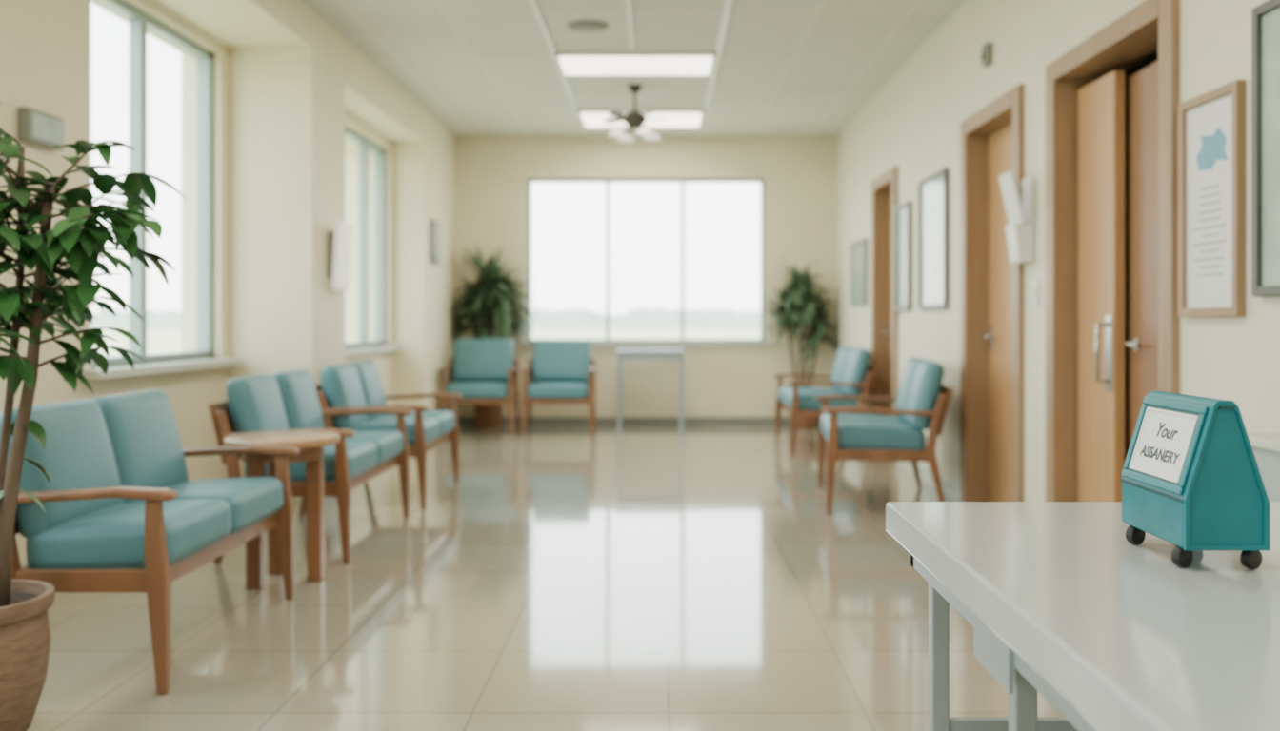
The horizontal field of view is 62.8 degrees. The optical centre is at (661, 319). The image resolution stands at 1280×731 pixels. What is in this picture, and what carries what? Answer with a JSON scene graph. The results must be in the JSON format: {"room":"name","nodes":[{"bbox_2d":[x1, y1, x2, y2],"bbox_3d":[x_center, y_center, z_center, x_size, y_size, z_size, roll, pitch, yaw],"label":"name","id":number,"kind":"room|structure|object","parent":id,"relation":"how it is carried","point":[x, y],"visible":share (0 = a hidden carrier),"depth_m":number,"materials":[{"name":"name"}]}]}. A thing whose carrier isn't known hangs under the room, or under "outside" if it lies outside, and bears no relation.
{"room":"clinic waiting room","nodes":[
{"label":"clinic waiting room","id":0,"kind":"room"},
{"bbox_2d":[0,0,455,562],"bbox_3d":[-2.525,-0.405,4.150,0.750,3.010,13.500,0,0,0],"label":"wall","id":1,"kind":"structure","parent":0,"point":[287,86],"depth_m":6.43,"materials":[{"name":"beige paint"}]},
{"bbox_2d":[18,106,63,150],"bbox_3d":[-2.632,-0.810,4.450,0.054,0.140,0.260,0,0,0],"label":"plate","id":2,"kind":"object","parent":1,"relation":"attached to","point":[35,127],"visible":0.99,"depth_m":4.39,"materials":[{"name":"grey plastic"}]},
{"bbox_2d":[90,0,212,368],"bbox_3d":[-2.750,-0.690,5.600,0.080,1.840,1.440,0,0,0],"label":"frame","id":3,"kind":"object","parent":1,"relation":"attached to","point":[140,23],"visible":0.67,"depth_m":5.59,"materials":[{"name":"metal"}]},
{"bbox_2d":[82,345,399,379],"bbox_3d":[-2.580,0.253,5.670,0.440,0.045,7.540,0,0,0],"label":"trim","id":4,"kind":"structure","parent":1,"relation":"attached to","point":[120,371],"depth_m":5.56,"materials":[{"name":"white paint"}]},
{"bbox_2d":[327,220,352,290],"bbox_3d":[-2.102,-0.416,6.820,0.095,0.440,0.280,0,0,0],"label":"wall lamp","id":5,"kind":"object","parent":1,"relation":"attached to","point":[339,241],"visible":1,"depth_m":6.73,"materials":[{"name":"grey plastic"}]},
{"bbox_2d":[344,125,384,349],"bbox_3d":[-2.520,-0.645,8.365,0.080,1.750,2.030,0,0,0],"label":"frame","id":6,"kind":"object","parent":1,"relation":"attached to","point":[365,146],"visible":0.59,"depth_m":8.82,"materials":[{"name":"metal"}]},
{"bbox_2d":[429,218,439,265],"bbox_3d":[-2.135,-0.730,9.850,0.029,0.420,0.320,0,0,0],"label":"frame","id":7,"kind":"object","parent":1,"relation":"attached to","point":[431,220],"visible":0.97,"depth_m":9.69,"materials":[{"name":"grey plastic"}]},
{"bbox_2d":[433,221,439,261],"bbox_3d":[-2.118,-0.730,9.850,0.004,0.360,0.260,0,0,0],"label":"print","id":8,"kind":"object","parent":1,"relation":"attached to","point":[436,227],"visible":1,"depth_m":9.84},
{"bbox_2d":[26,425,1063,730],"bbox_3d":[0.350,1.200,4.150,6.500,0.200,13.900,0,0,0],"label":"floor","id":9,"kind":"structure","parent":0,"point":[633,578],"depth_m":3.88,"materials":[{"name":"tile"}]},
{"bbox_2d":[0,102,186,730],"bbox_3d":[-1.684,0.252,2.756,0.770,1.695,0.679,0,0,-14],"label":"potted ficus","id":10,"kind":"object","parent":9,"relation":"on","point":[25,631],"visible":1,"depth_m":2.72,"materials":[{"name":"plant"}]},
{"bbox_2d":[0,580,55,730],"bbox_3d":[-1.800,0.912,2.740,0.370,0.375,0.370,0,0,0],"label":"pot","id":11,"kind":"object","parent":10,"relation":"attached to","point":[25,631],"depth_m":2.70,"materials":[{"name":"ceramic"}]},
{"bbox_2d":[0,389,299,695],"bbox_3d":[-1.738,0.685,3.600,0.616,0.831,1.098,0,0,0],"label":"bench","id":12,"kind":"object","parent":9,"relation":"on","point":[124,513],"visible":0.94,"depth_m":3.29,"materials":[{"name":"teal fabric"}]},
{"bbox_2d":[0,399,123,539],"bbox_3d":[-1.920,0.466,3.355,0.135,0.400,0.478,-14,0,0],"label":"cushion","id":13,"kind":"object","parent":12,"relation":"on","point":[78,453],"depth_m":3.28,"materials":[{"name":"teal fabric"}]},
{"bbox_2d":[25,499,231,568],"bbox_3d":[-1.685,0.685,3.355,0.440,0.161,0.482,-2,0,0],"label":"seat cushion","id":14,"kind":"object","parent":12,"relation":"on","point":[109,533],"depth_m":3.14,"materials":[{"name":"teal fabric"}]},
{"bbox_2d":[91,389,188,502],"bbox_3d":[-1.920,0.466,3.845,0.135,0.400,0.478,-14,0,0],"label":"cushion","id":15,"kind":"object","parent":12,"relation":"on","point":[142,429],"depth_m":3.78,"materials":[{"name":"teal fabric"}]},
{"bbox_2d":[128,477,283,534],"bbox_3d":[-1.685,0.685,3.845,0.440,0.161,0.482,-2,0,0],"label":"seat cushion","id":16,"kind":"object","parent":12,"relation":"on","point":[254,503],"depth_m":3.81,"materials":[{"name":"teal fabric"}]},
{"bbox_2d":[223,430,340,589],"bbox_3d":[-1.600,0.795,4.425,0.466,0.610,0.466,0,0,0],"label":"round side table","id":17,"kind":"object","parent":9,"relation":"on","point":[310,444],"visible":0.8,"depth_m":4.39,"materials":[{"name":"brown wood"}]},
{"bbox_2d":[208,369,413,563],"bbox_3d":[-1.723,0.685,5.290,0.666,0.831,1.158,0,0,0],"label":"bench","id":18,"kind":"object","parent":9,"relation":"on","point":[285,400],"visible":0.66,"depth_m":4.99,"materials":[{"name":"teal fabric"}]},
{"bbox_2d":[225,374,289,433],"bbox_3d":[-1.930,0.466,5.030,0.135,0.400,0.420,-14,0,0],"label":"cushion","id":19,"kind":"object","parent":18,"relation":"on","point":[254,404],"depth_m":4.89,"materials":[{"name":"teal fabric"}]},
{"bbox_2d":[272,369,324,430],"bbox_3d":[-1.930,0.466,5.550,0.135,0.400,0.420,-14,0,0],"label":"cushion","id":20,"kind":"object","parent":18,"relation":"on","point":[297,390],"depth_m":5.44,"materials":[{"name":"teal fabric"}]},
{"bbox_2d":[243,440,378,481],"bbox_3d":[-1.670,0.685,5.030,0.490,0.161,0.512,-2,0,0],"label":"seat cushion","id":21,"kind":"object","parent":18,"relation":"on","point":[362,456],"depth_m":4.88,"materials":[{"name":"teal fabric"}]},
{"bbox_2d":[345,430,403,465],"bbox_3d":[-1.670,0.685,5.550,0.490,0.161,0.512,-2,0,0],"label":"seat cushion","id":22,"kind":"object","parent":18,"relation":"on","point":[390,444],"depth_m":5.51,"materials":[{"name":"teal fabric"}]},
{"bbox_2d":[314,360,461,509],"bbox_3d":[-1.698,0.685,6.580,0.696,0.831,1.038,0,0,0],"label":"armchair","id":23,"kind":"object","parent":9,"relation":"on","point":[356,385],"visible":0.8,"depth_m":6.25,"materials":[{"name":"teal fabric"}]},
{"bbox_2d":[320,362,368,429],"bbox_3d":[-1.920,0.466,6.350,0.135,0.400,0.448,-14,0,0],"label":"cushion","id":24,"kind":"object","parent":23,"relation":"on","point":[341,386],"depth_m":6.16,"materials":[{"name":"teal fabric"}]},
{"bbox_2d":[350,360,386,419],"bbox_3d":[-1.920,0.466,6.810,0.135,0.400,0.448,-14,0,0],"label":"cushion","id":25,"kind":"object","parent":23,"relation":"on","point":[368,370],"depth_m":6.73,"materials":[{"name":"teal fabric"}]},
{"bbox_2d":[344,417,439,445],"bbox_3d":[-1.645,0.685,6.350,0.520,0.161,0.452,-2,0,0],"label":"seat cushion","id":26,"kind":"object","parent":23,"relation":"on","point":[431,425],"depth_m":6.20,"materials":[{"name":"teal fabric"}]},
{"bbox_2d":[370,411,455,437],"bbox_3d":[-1.645,0.685,6.810,0.520,0.161,0.452,-2,0,0],"label":"seat cushion","id":27,"kind":"object","parent":23,"relation":"on","point":[447,419],"depth_m":6.74,"materials":[{"name":"teal fabric"}]},
{"bbox_2d":[438,339,519,436],"bbox_3d":[-1.760,0.645,10.163,0.718,0.911,0.566,0,0,0],"label":"armchair","id":28,"kind":"object","parent":9,"relation":"on","point":[484,371],"visible":0.86,"depth_m":10.23,"materials":[{"name":"teal fabric"}]},
{"bbox_2d":[445,382,508,399],"bbox_3d":[-1.760,0.685,10.110,0.592,0.161,0.390,0,-2,0],"label":"seat cushion","id":29,"kind":"object","parent":28,"relation":"on","point":[468,390],"depth_m":9.92,"materials":[{"name":"teal fabric"}]},
{"bbox_2d":[452,339,513,381],"bbox_3d":[-1.760,0.401,10.320,0.588,0.430,0.135,0,-14,0],"label":"cushion","id":30,"kind":"object","parent":28,"relation":"on","point":[473,360],"depth_m":10.26,"materials":[{"name":"teal fabric"}]},
{"bbox_2d":[450,245,540,428],"bbox_3d":[-1.665,0.165,10.695,0.930,1.871,0.370,0,0,0],"label":"dracaena","id":31,"kind":"object","parent":9,"relation":"on","point":[487,416],"visible":0.94,"depth_m":10.67,"materials":[{"name":"plant"}]},
{"bbox_2d":[474,404,502,428],"bbox_3d":[-1.770,0.935,10.710,0.310,0.330,0.310,0,0,0],"label":"pot","id":32,"kind":"object","parent":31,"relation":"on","point":[487,416],"depth_m":10.59,"materials":[{"name":"wicker"}]},
{"bbox_2d":[520,339,596,436],"bbox_3d":[-0.990,0.645,10.163,0.698,0.911,0.566,0,0,0],"label":"armchair","id":33,"kind":"object","parent":9,"relation":"on","point":[560,371],"visible":1,"depth_m":10.23,"materials":[{"name":"teal fabric"}]},
{"bbox_2d":[527,382,588,399],"bbox_3d":[-0.990,0.685,10.110,0.572,0.161,0.390,0,-2,0],"label":"seat cushion","id":34,"kind":"object","parent":33,"relation":"on","point":[538,390],"depth_m":9.92,"materials":[{"name":"teal fabric"}]},
{"bbox_2d":[532,339,590,381],"bbox_3d":[-0.990,0.401,10.320,0.568,0.430,0.135,0,-14,0],"label":"cushion","id":35,"kind":"object","parent":33,"relation":"on","point":[553,360],"depth_m":10.26,"materials":[{"name":"teal fabric"}]},
{"bbox_2d":[615,349,684,431],"bbox_3d":[-0.115,0.700,10.500,0.680,0.800,0.400,0,0,0],"label":"metal side table","id":36,"kind":"object","parent":9,"relation":"on","point":[622,354],"visible":1,"depth_m":10.31,"materials":[{"name":"paint"}]},
{"bbox_2d":[758,257,839,428],"bbox_3d":[1.382,0.226,10.695,0.816,1.748,0.370,0,0,0],"label":"dracaena","id":37,"kind":"object","parent":9,"relation":"on","point":[789,317],"visible":0.94,"depth_m":10.66,"materials":[{"name":"plant"}]},
{"bbox_2d":[773,346,877,456],"bbox_3d":[1.383,0.670,9.050,0.726,0.861,1.158,0,0,0],"label":"armchair","id":38,"kind":"object","parent":9,"relation":"on","point":[852,374],"visible":0.89,"depth_m":8.55,"materials":[{"name":"teal fabric"}]},
{"bbox_2d":[778,386,842,404],"bbox_3d":[1.330,0.685,9.310,0.550,0.161,0.512,2,0,0],"label":"seat cushion","id":39,"kind":"object","parent":38,"relation":"on","point":[782,390],"depth_m":9.22,"materials":[{"name":"teal fabric"}]},
{"bbox_2d":[784,390,858,410],"bbox_3d":[1.330,0.685,8.790,0.550,0.161,0.512,2,0,0],"label":"seat cushion","id":40,"kind":"object","parent":38,"relation":"on","point":[807,401],"depth_m":8.54,"materials":[{"name":"teal fabric"}]},
{"bbox_2d":[830,346,852,392],"bbox_3d":[1.620,0.436,9.310,0.135,0.400,0.508,14,0,0],"label":"cushion","id":41,"kind":"object","parent":38,"relation":"on","point":[840,361],"depth_m":9.21,"materials":[{"name":"teal fabric"}]},
{"bbox_2d":[840,347,870,396],"bbox_3d":[1.620,0.436,8.790,0.135,0.400,0.508,14,0,0],"label":"cushion","id":42,"kind":"object","parent":38,"relation":"on","point":[856,367],"depth_m":8.56,"materials":[{"name":"teal fabric"}]},
{"bbox_2d":[815,357,953,514],"bbox_3d":[1.321,0.670,6.391,0.726,0.861,1.018,0,0,6],"label":"armchair","id":43,"kind":"object","parent":9,"relation":"on","point":[922,401],"visible":0.98,"depth_m":5.94,"materials":[{"name":"teal fabric"}]},
{"bbox_2d":[820,413,907,436],"bbox_3d":[1.291,0.685,6.620,0.550,0.161,0.442,3,0,6],"label":"seat cushion","id":44,"kind":"object","parent":43,"relation":"on","point":[825,417],"depth_m":6.53,"materials":[{"name":"teal fabric"}]},
{"bbox_2d":[824,420,925,450],"bbox_3d":[1.246,0.685,6.172,0.550,0.161,0.442,3,0,6],"label":"seat cushion","id":45,"kind":"object","parent":43,"relation":"on","point":[852,434],"depth_m":5.96,"materials":[{"name":"teal fabric"}]},
{"bbox_2d":[895,357,924,420],"bbox_3d":[1.580,0.436,6.591,0.135,0.400,0.438,14,1,6],"label":"cushion","id":46,"kind":"object","parent":43,"relation":"on","point":[901,400],"depth_m":6.50,"materials":[{"name":"teal fabric"}]},
{"bbox_2d":[903,360,944,431],"bbox_3d":[1.535,0.436,6.143,0.135,0.400,0.438,14,1,6],"label":"cushion","id":47,"kind":"object","parent":43,"relation":"on","point":[926,387],"depth_m":5.94,"materials":[{"name":"teal fabric"}]},
{"bbox_2d":[885,501,1279,730],"bbox_3d":[1.080,0.725,0.710,1.300,0.750,2.620,0,0,0],"label":"table","id":48,"kind":"object","parent":9,"relation":"on","point":[1115,635],"visible":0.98,"depth_m":1.34,"materials":[{"name":"laminate"}]},
{"bbox_2d":[1120,391,1270,569],"bbox_3d":[0.781,0.231,1.553,0.124,0.238,0.204,0,0,0],"label":"sign box","id":49,"kind":"object","parent":48,"relation":"on","point":[1191,479],"visible":1,"depth_m":1.46,"materials":[{"name":"teal plastic"}]},
{"bbox_2d":[1247,433,1279,501],"bbox_3d":[1.640,0.698,2.410,0.300,0.805,0.640,0,0,0],"label":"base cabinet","id":50,"kind":"object","parent":9,"relation":"on","point":[1266,447],"visible":0.02,"depth_m":2.60,"materials":[{"name":"laminate"}]},
{"bbox_2d":[301,0,964,136],"bbox_3d":[0.350,-1.985,4.150,6.500,0.150,13.900,0,0,0],"label":"ceiling","id":51,"kind":"structure","parent":0,"point":[479,68],"depth_m":7.49,"materials":[{"name":"paint"}]},
{"bbox_2d":[566,20,609,33],"bbox_3d":[-0.480,-1.895,6.800,0.280,0.030,0.280,0,0,0],"label":"ceiling vent","id":52,"kind":"object","parent":51,"relation":"attached to","point":[579,26],"depth_m":6.74,"materials":[{"name":"beige plastic"}]},
{"bbox_2d":[528,0,732,126],"bbox_3d":[-0.185,-1.904,3.850,1.210,0.012,12.900,0,0,0],"label":"rail","id":53,"kind":"object","parent":51,"relation":"attached to","point":[533,4],"visible":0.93,"depth_m":7.24,"materials":[{"name":"white plastic"}]},
{"bbox_2d":[555,51,715,76],"bbox_3d":[-0.190,-1.895,7.765,1.140,0.030,0.610,0,0,0],"label":"housing","id":54,"kind":"object","parent":51,"relation":"attached to","point":[558,54],"visible":0.95,"depth_m":7.46,"materials":[{"name":"white plastic"}]},
{"bbox_2d":[559,57,712,74],"bbox_3d":[-0.190,-1.897,7.765,1.100,0.018,0.570,0,0,0],"label":"diffuser","id":55,"kind":"object","parent":54,"relation":"attached to","point":[570,65],"visible":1,"depth_m":7.76,"materials":[{"name":"white plastic"}]},
{"bbox_2d":[603,84,669,141],"bbox_3d":[-0.210,-1.700,8.568,0.548,0.420,0.541,0,0,0],"label":"ceiling fan","id":56,"kind":"object","parent":51,"relation":"hanging from","point":[634,119],"depth_m":8.50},
{"bbox_2d":[578,109,703,127],"bbox_3d":[-0.190,-1.895,9.875,1.140,0.030,0.750,0,0,0],"label":"housing","id":57,"kind":"object","parent":51,"relation":"attached to","point":[580,111],"visible":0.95,"depth_m":9.50,"materials":[{"name":"white plastic"}]},
{"bbox_2d":[580,113,700,126],"bbox_3d":[-0.190,-1.897,9.875,1.100,0.018,0.710,0,0,0],"label":"diffuser","id":58,"kind":"object","parent":57,"relation":"attached to","point":[590,119],"visible":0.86,"depth_m":9.91,"materials":[{"name":"white plastic"}]},
{"bbox_2d":[455,136,836,417],"bbox_3d":[0.350,-0.405,11.000,6.500,3.010,0.200,0,0,0],"label":"wall","id":59,"kind":"structure","parent":0,"point":[492,173],"depth_m":10.90,"materials":[{"name":"beige paint"}]},
{"bbox_2d":[457,417,819,425],"bbox_3d":[-0.170,1.055,10.893,3.960,0.090,0.015,0,0,0],"label":"baseboard","id":60,"kind":"structure","parent":59,"relation":"attached to","point":[462,421],"depth_m":10.88,"materials":[{"name":"grey plastic"}]},
{"bbox_2d":[521,342,768,346],"bbox_3d":[-0.169,0.256,10.935,2.557,0.035,0.170,0,0,0],"label":"trim","id":61,"kind":"structure","parent":59,"relation":"attached to","point":[524,344],"depth_m":10.85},
{"bbox_2d":[527,179,763,342],"bbox_3d":[-0.169,-0.620,10.990,2.477,1.715,0.080,0,0,0],"label":"frame","id":62,"kind":"object","parent":59,"relation":"attached to","point":[530,181],"visible":1,"depth_m":10.95,"materials":[{"name":"metal"}]},
{"bbox_2d":[796,419,816,428],"bbox_3d":[1.440,0.935,10.710,0.310,0.330,0.310,0,0,0],"label":"pot","id":63,"kind":"object","parent":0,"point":[801,423],"depth_m":10.59,"materials":[{"name":"wicker"}]},
{"bbox_2d":[836,0,1279,501],"bbox_3d":[1.910,-0.405,4.150,0.200,3.010,13.500,0,0,0],"label":"wall","id":64,"kind":"structure","parent":0,"point":[911,124],"depth_m":5.40,"materials":[{"name":"paint"}]},
{"bbox_2d":[850,238,867,306],"bbox_3d":[1.794,-0.425,9.550,0.028,0.590,0.700,0,0,0],"label":"framed picture","id":65,"kind":"object","parent":64,"relation":"attached to","point":[858,249],"visible":1,"depth_m":9.52,"materials":[{"name":"white paper"}]},
{"bbox_2d":[852,242,863,302],"bbox_3d":[1.802,-0.425,9.550,0.012,0.530,0.640,0,0,0],"label":"print","id":66,"kind":"object","parent":65,"relation":"attached to","point":[857,248],"depth_m":9.57},
{"bbox_2d":[870,165,898,463],"bbox_3d":[1.895,-0.040,8.480,0.230,2.280,0.920,0,0,0],"label":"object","id":67,"kind":"structure","parent":64,"relation":"attached to","point":[881,187],"depth_m":8.84,"materials":[{"name":"brown wood"}]},
{"bbox_2d":[889,190,891,416],"bbox_3d":[1.942,0.005,8.480,0.045,2.180,0.712,0,0,0],"label":"leaf","id":68,"kind":"object","parent":64,"relation":"attached to","point":[890,190],"visible":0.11,"depth_m":8.80,"materials":[{"name":"brown wood"}]},
{"bbox_2d":[895,200,911,310],"bbox_3d":[1.794,-0.465,7.790,0.028,0.790,0.420,0,0,0],"label":"framed picture","id":69,"kind":"object","parent":64,"relation":"attached to","point":[903,212],"visible":1,"depth_m":7.79},
{"bbox_2d":[898,206,906,306],"bbox_3d":[1.802,-0.465,7.790,0.012,0.730,0.360,0,0,0],"label":"print","id":70,"kind":"object","parent":69,"relation":"attached to","point":[902,210],"depth_m":7.83},
{"bbox_2d":[896,461,959,501],"bbox_3d":[1.802,1.055,4.150,0.015,0.090,13.500,0,0,0],"label":"baseboard","id":71,"kind":"structure","parent":64,"relation":"attached to","point":[950,488],"depth_m":6.94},
{"bbox_2d":[918,167,948,309],"bbox_3d":[1.794,-0.515,6.940,0.028,0.890,0.680,0,0,0],"label":"framed picture","id":72,"kind":"object","parent":64,"relation":"attached to","point":[933,190],"visible":1,"depth_m":6.92},
{"bbox_2d":[920,175,942,305],"bbox_3d":[1.802,-0.515,6.940,0.012,0.830,0.620,0,0,0],"label":"print","id":73,"kind":"object","parent":72,"relation":"attached to","point":[931,187],"depth_m":6.97},
{"bbox_2d":[980,42,992,66],"bbox_3d":[1.786,-1.460,5.770,0.047,0.120,0.080,0,0,0],"label":"wall sensor","id":74,"kind":"object","parent":64,"relation":"attached to","point":[987,48],"visible":1,"depth_m":5.73,"materials":[{"name":"grey plastic"}]},
{"bbox_2d":[960,83,1024,501],"bbox_3d":[1.895,-0.040,5.745,0.230,2.280,1.030,0,0,0],"label":"trim","id":75,"kind":"structure","parent":64,"relation":"attached to","point":[1009,108],"depth_m":6.16,"materials":[{"name":"brown wood"}]},
{"bbox_2d":[988,122,1012,501],"bbox_3d":[1.942,0.005,5.745,0.045,2.180,0.822,0,0,0],"label":"leaf","id":76,"kind":"object","parent":64,"relation":"attached to","point":[1000,142],"visible":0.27,"depth_m":5.94,"materials":[{"name":"brown wood"}]},
{"bbox_2d":[981,335,990,339],"bbox_3d":[1.883,0.100,6.035,0.054,0.018,0.119,0,0,0],"label":"lever","id":77,"kind":"object","parent":76,"relation":"attached to","point":[984,336],"visible":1,"depth_m":6.03,"materials":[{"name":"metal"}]},
{"bbox_2d":[989,326,994,351],"bbox_3d":[1.917,0.110,6.086,0.006,0.140,0.060,0,0,0],"label":"lock plate","id":78,"kind":"object","parent":76,"relation":"attached to","point":[991,329],"visible":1,"depth_m":6.06,"materials":[{"name":"metal"}]},
{"bbox_2d":[999,170,1034,263],"bbox_3d":[1.746,-0.501,5.150,0.126,0.442,0.180,0,0,0],"label":"dispenser","id":79,"kind":"object","parent":64,"relation":"attached to","point":[1020,230],"visible":1,"depth_m":5.09,"materials":[{"name":"white plastic"}]},
{"bbox_2d":[1031,280,1039,305],"bbox_3d":[1.800,-0.130,5.060,0.017,0.120,0.070,0,0,0],"label":"light switch","id":80,"kind":"object","parent":64,"relation":"attached to","point":[1034,284],"visible":1,"depth_m":5.04,"materials":[{"name":"white plastic"}]},
{"bbox_2d":[1078,70,1124,501],"bbox_3d":[1.907,0.028,4.559,0.045,2.135,0.385,0,0,0],"label":"door leaf","id":81,"kind":"structure","parent":64,"relation":"in","point":[1101,104],"depth_m":4.49,"materials":[{"name":"brown wood"}]},
{"bbox_2d":[1095,321,1109,384],"bbox_3d":[1.852,0.140,4.411,0.055,0.262,0.022,0,0,0],"label":"door handle","id":82,"kind":"object","parent":81,"relation":"attached to","point":[1097,326],"depth_m":4.40,"materials":[{"name":"metal"}]},
{"bbox_2d":[1105,315,1112,391],"bbox_3d":[1.882,0.140,4.411,0.006,0.320,0.060,0,0,0],"label":"door handle","id":83,"kind":"object","parent":81,"relation":"attached to","point":[1109,318],"visible":1,"depth_m":4.40,"materials":[{"name":"metal"}]},
{"bbox_2d":[1045,0,1179,501],"bbox_3d":[1.895,-0.040,4.265,0.230,2.280,1.210,0,0,0],"label":"trim","id":84,"kind":"structure","parent":64,"relation":"attached to","point":[1150,27],"depth_m":4.77,"materials":[{"name":"brown wood"}]},
{"bbox_2d":[1124,60,1158,444],"bbox_3d":[1.916,0.043,4.064,0.111,2.105,0.600,0,0,4],"label":"open door leaf","id":85,"kind":"structure","parent":64,"relation":"in","point":[1143,85],"depth_m":4.21,"materials":[{"name":"brown wood"}]},
{"bbox_2d":[1178,80,1244,317],"bbox_3d":[1.794,-0.378,3.430,0.028,0.735,0.370,0,0,0],"label":"framed poster","id":86,"kind":"object","parent":64,"relation":"attached to","point":[1210,124],"visible":1,"depth_m":3.42,"materials":[{"name":"brown wood"}]},
{"bbox_2d":[1186,93,1231,308],"bbox_3d":[1.801,-0.378,3.430,0.013,0.675,0.310,0,0,0],"label":"print","id":87,"kind":"object","parent":86,"relation":"attached to","point":[1209,117],"depth_m":3.44,"materials":[{"name":"white paper"}]},
{"bbox_2d":[1251,0,1279,297],"bbox_3d":[1.794,-0.505,2.893,0.028,0.870,0.545,0,0,0],"label":"framed picture","id":88,"kind":"object","parent":64,"relation":"attached to","point":[1266,16],"visible":1,"depth_m":3.12},
{"bbox_2d":[1261,6,1279,286],"bbox_3d":[1.802,-0.505,2.893,0.012,0.810,0.485,0,0,0],"label":"print","id":89,"kind":"object","parent":88,"relation":"attached to","point":[1270,15],"depth_m":3.09},
{"bbox_2d":[1121,50,1158,460],"bbox_3d":[2.705,-0.405,4.200,1.390,3.010,2.000,0,0,0],"label":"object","id":90,"kind":"structure","parent":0,"point":[1140,65],"depth_m":5.10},
{"label":"outside","id":91,"kind":"structure","parent":0,"visible":0},
{"bbox_2d":[90,327,759,357],"bbox_3d":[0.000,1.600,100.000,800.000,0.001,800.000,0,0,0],"label":"ground","id":92,"kind":"structure","parent":91,"point":[160,340],"depth_m":121.39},
{"bbox_2d":[90,306,759,327],"bbox_3d":[-52.500,-0.666,105.000,357.000,4.733,336.000,0,0,0],"label":"treeline","id":93,"kind":"object","parent":92,"relation":"on","point":[638,317],"visible":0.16,"depth_m":219.97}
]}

